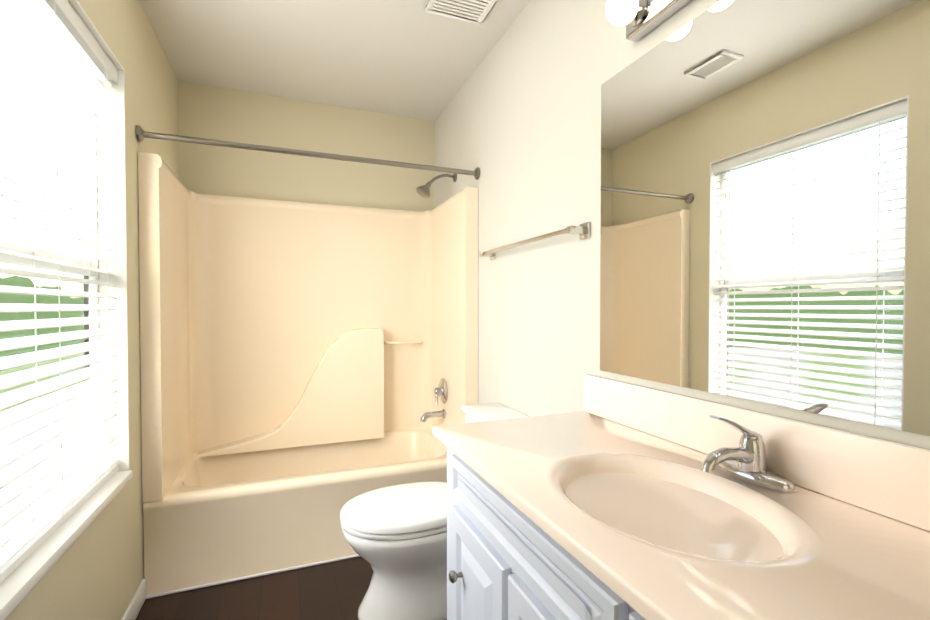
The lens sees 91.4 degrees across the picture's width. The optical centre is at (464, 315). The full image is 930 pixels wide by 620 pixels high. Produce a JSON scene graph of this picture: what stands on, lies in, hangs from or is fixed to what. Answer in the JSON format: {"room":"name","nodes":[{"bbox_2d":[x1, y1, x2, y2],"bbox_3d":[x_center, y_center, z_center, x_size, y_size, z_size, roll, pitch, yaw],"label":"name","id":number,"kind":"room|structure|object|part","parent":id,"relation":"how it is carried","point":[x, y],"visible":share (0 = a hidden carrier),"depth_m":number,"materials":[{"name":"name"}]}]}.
{"room":"bathroom","nodes":[
{"label":"bathroom","id":0,"kind":"room"},
{"bbox_2d":[4,0,177,619],"bbox_3d":[-0.923,-0.044,0.661,0.120,2.460,4.010,0,1,-22],"label":"wall","id":1,"kind":"structure","parent":0,"point":[95,571],"depth_m":1.72,"materials":[{"name":"beige paint"}]},
{"bbox_2d":[0,0,128,583],"bbox_3d":[-1.151,-0.159,1.239,0.118,1.504,0.957,0,1,-22],"label":"window","id":2,"kind":"structure","parent":1,"relation":"in","point":[59,467],"depth_m":1.33,"materials":[{"name":"white plastic"}]},
{"bbox_3d":[-1.188,-0.165,1.225,0.003,1.397,0.865,0,1,-22],"label":"glass","id":3,"kind":"part","parent":2,"relation":"part of","materials":[{"name":"clear glass"}]},
{"bbox_3d":[-1.189,-0.159,1.224,0.036,1.504,0.957,0,1,-22],"label":"frame","id":4,"kind":"part","parent":2,"relation":"part of","materials":[{"name":"white plastic"}]},
{"bbox_2d":[52,0,117,83],"bbox_3d":[-1.116,-0.874,1.241,0.007,0.053,0.941,0,1,-22],"label":"blind valance","id":5,"kind":"object","parent":2,"relation":"attached to","point":[72,16],"visible":1,"depth_m":1.42,"materials":[{"name":"white plastic"}]},
{"bbox_3d":[-1.239,-0.740,1.575,0.012,0.230,0.012,0,1,-22],"label":"blind cord","id":6,"kind":"part","parent":2,"relation":"part of","materials":[{"name":"white plastic"}]},
{"bbox_3d":[-1.248,-0.771,1.597,0.012,0.170,0.012,0,1,-22],"label":"blind cord","id":7,"kind":"part","parent":2,"relation":"part of","materials":[{"name":"white plastic"}]},
{"bbox_2d":[0,470,132,619],"bbox_3d":[-1.121,0.601,1.249,0.105,0.030,0.926,0,1,-22],"label":"window sill","id":8,"kind":"structure","parent":1,"relation":"attached to","point":[19,583],"depth_m":1.16,"materials":[{"name":"white wood"}]},
{"bbox_2d":[121,579,145,619],"bbox_3d":[-0.722,1.148,0.352,0.012,0.084,3.248,0,1,-22],"label":"baseboard","id":9,"kind":"structure","parent":1,"relation":"attached to","point":[132,611],"depth_m":1.75,"materials":[{"name":"white wood"}]},
{"bbox_2d":[136,556,372,619],"bbox_3d":[-0.170,1.230,0.980,1.740,0.100,4.250,0,1,-22],"label":"floor","id":10,"kind":"structure","parent":0,"point":[336,590],"depth_m":1.86,"materials":[{"name":"brown wood"}]},
{"bbox_2d":[136,125,479,598],"bbox_3d":[-0.760,0.152,2.460,1.495,2.006,0.784,0,1,-22],"label":"tub","id":11,"kind":"object","parent":10,"relation":"on","point":[309,371],"visible":0.9,"depth_m":2.57,"materials":[{"name":"beige plastic"}]},
{"bbox_2d":[143,428,446,594],"bbox_3d":[-0.765,0.954,2.486,1.494,0.399,0.757,0,1,-22],"label":"basin","id":12,"kind":"object","parent":11,"relation":"in","point":[227,515],"depth_m":2.09,"materials":[{"name":"beige plastic"}]},
{"bbox_3d":[-0.628,-0.739,2.109,1.494,0.063,0.064,0,1,-22],"label":"curtain rod","id":13,"kind":"part","parent":11,"relation":"part of","materials":[{"name":"silver metal"}]},
{"bbox_3d":[-0.193,0.591,2.674,0.143,0.065,0.056,0,1,-22],"label":"spout","id":14,"kind":"part","parent":11,"relation":"part of","materials":[{"name":"silver metal"}]},
{"bbox_3d":[-0.155,0.452,2.687,0.061,0.152,0.150,0,1,-22],"label":"valve handle","id":15,"kind":"part","parent":11,"relation":"part of","materials":[{"name":"silver metal"}]},
{"bbox_2d":[340,403,529,619],"bbox_3d":[-0.118,0.791,1.847,0.756,0.746,0.390,0,1,-22],"label":"toilet","id":16,"kind":"object","parent":10,"relation":"on","point":[395,536],"visible":0.44,"depth_m":1.70,"materials":[{"name":"white ceramic"}]},
{"bbox_3d":[-0.226,0.753,1.804,0.523,0.045,0.382,0,1,-22],"label":"lid","id":17,"kind":"part","parent":16,"relation":"part of","materials":[{"name":"white plastic"}]},
{"bbox_3d":[-0.228,0.788,1.804,0.515,0.020,0.374,0,1,-22],"label":"seat","id":18,"kind":"part","parent":16,"relation":"part of","materials":[{"name":"white plastic"}]},
{"bbox_3d":[-0.217,0.983,1.812,0.525,0.365,0.376,0,1,-22],"label":"bowl","id":19,"kind":"part","parent":16,"relation":"part of","materials":[{"name":"white ceramic"}]},
{"bbox_3d":[0.146,0.635,1.949,0.186,0.366,0.370,0,1,-22],"label":"tank","id":20,"kind":"part","parent":16,"relation":"part of","materials":[{"name":"white ceramic"}]},
{"bbox_3d":[0.141,0.434,1.944,0.198,0.034,0.390,0,1,-22],"label":"tank lid","id":21,"kind":"part","parent":16,"relation":"part of","materials":[{"name":"white ceramic"}]},
{"bbox_2d":[433,374,929,619],"bbox_3d":[0.449,0.692,0.674,0.560,0.986,1.623,0,1,-22],"label":"bathroom vanity","id":22,"kind":"object","parent":10,"relation":"on","point":[617,500],"visible":1,"depth_m":0.81,"materials":[{"name":"painted wood"},{"name":"cultured marble"},{"name":"brushed nickel"}]},
{"bbox_3d":[-0.023,0.662,1.152,0.032,0.029,0.030,0,1,-22],"label":"knob","id":23,"kind":"part","parent":22,"relation":"part of","materials":[{"name":"silver metal"}]},
{"bbox_3d":[0.028,0.781,1.096,0.020,0.515,0.325,0,1,-22],"label":"door","id":24,"kind":"part","parent":22,"relation":"part of","materials":[{"name":"white wood"}]},
{"bbox_3d":[0.154,0.786,0.775,0.020,0.515,0.325,0,1,-22],"label":"door","id":25,"kind":"part","parent":22,"relation":"part of","materials":[{"name":"white wood"}]},
{"bbox_3d":[0.091,0.443,0.929,0.020,0.113,0.670,0,1,-22],"label":"drawer","id":26,"kind":"part","parent":22,"relation":"part of","materials":[{"name":"white"}]},
{"bbox_3d":[0.344,0.454,0.287,0.020,0.113,0.670,0,1,-22],"label":"drawer","id":27,"kind":"part","parent":22,"relation":"part of","materials":[{"name":"white wood"}]},
{"bbox_2d":[701,415,794,491],"bbox_3d":[0.537,0.263,0.903,0.165,0.136,0.162,0,1,-22],"label":"faucet","id":28,"kind":"object","parent":22,"relation":"on","point":[757,454],"depth_m":0.90,"materials":[{"name":"silver metal"}]},
{"bbox_2d":[177,81,434,210],"bbox_3d":[-0.927,-0.083,2.879,1.740,2.460,0.120,0,1,-22],"label":"wall","id":29,"kind":"structure","parent":0,"point":[215,113],"depth_m":2.77,"materials":[{"name":"beige paint"}]},
{"bbox_2d":[139,0,530,120],"bbox_3d":[-0.170,-1.329,0.936,1.740,0.100,4.250,0,1,-22],"label":"ceiling","id":30,"kind":"structure","parent":0,"point":[410,58],"depth_m":2.20,"materials":[{"name":"white paint"}]},
{"bbox_2d":[425,0,497,24],"bbox_3d":[-0.006,-1.286,1.845,0.256,0.014,0.250,0,1,-22],"label":"ceiling vent","id":31,"kind":"object","parent":30,"relation":"in","point":[476,12],"visible":1,"depth_m":1.90,"materials":[{"name":"white"}]},
{"bbox_2d":[434,0,929,448],"bbox_3d":[0.584,-0.055,1.255,0.120,2.460,4.010,0,1,-22],"label":"wall","id":32,"kind":"structure","parent":0,"point":[517,121],"depth_m":1.78,"materials":[{"name":"beige paint"}]},
{"bbox_2d":[480,222,589,259],"bbox_3d":[0.242,-0.290,1.858,0.068,0.052,0.782,0,1,-22],"label":"towel rail","id":33,"kind":"object","parent":32,"relation":"attached to","point":[582,231],"visible":1,"depth_m":1.63,"materials":[{"name":"silver metal"}]},
{"bbox_3d":[0.108,-0.296,2.197,0.068,0.052,0.052,0,1,-22],"label":"post","id":34,"kind":"part","parent":33,"relation":"part of","materials":[{"name":"silver metal"}]},
{"bbox_3d":[0.376,-0.284,1.518,0.068,0.052,0.052,0,1,-22],"label":"post","id":35,"kind":"part","parent":33,"relation":"part of","materials":[{"name":"silver metal"}]},
{"bbox_2d":[606,0,691,41],"bbox_3d":[0.675,-0.814,0.651,0.141,0.090,1.345,0,1,-22],"label":"light bar","id":36,"kind":"object","parent":32,"relation":"attached to","point":[640,19],"visible":1,"depth_m":1.20,"materials":[{"name":"silver metal"}]},
{"bbox_3d":[0.421,-0.824,1.215,0.081,0.084,0.084,0,1,-22],"label":"bulb","id":37,"kind":"part","parent":36,"relation":"part of","materials":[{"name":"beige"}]},
{"bbox_2d":[628,0,647,26],"bbox_3d":[0.461,-0.824,1.231,0.024,0.067,0.068,0,1,-22],"label":"socket","id":38,"kind":"object","parent":36,"relation":"attached to","point":[639,18],"depth_m":1.21,"materials":[{"name":"silver metal"}]},
{"bbox_2d":[583,374,929,530],"bbox_3d":[0.700,0.271,0.766,0.021,0.124,1.615,0,1,-22],"label":"backsplash","id":39,"kind":"structure","parent":32,"relation":"attached to","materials":[{"name":"beige stone"}]},
{"bbox_2d":[600,0,929,435],"bbox_3d":[0.719,-0.266,0.732,0.006,0.910,1.545,0,1,-22],"label":"mirror","id":40,"kind":"object","parent":32,"relation":"attached to","point":[765,202],"visible":1,"depth_m":0.93,"materials":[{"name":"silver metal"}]}
]}

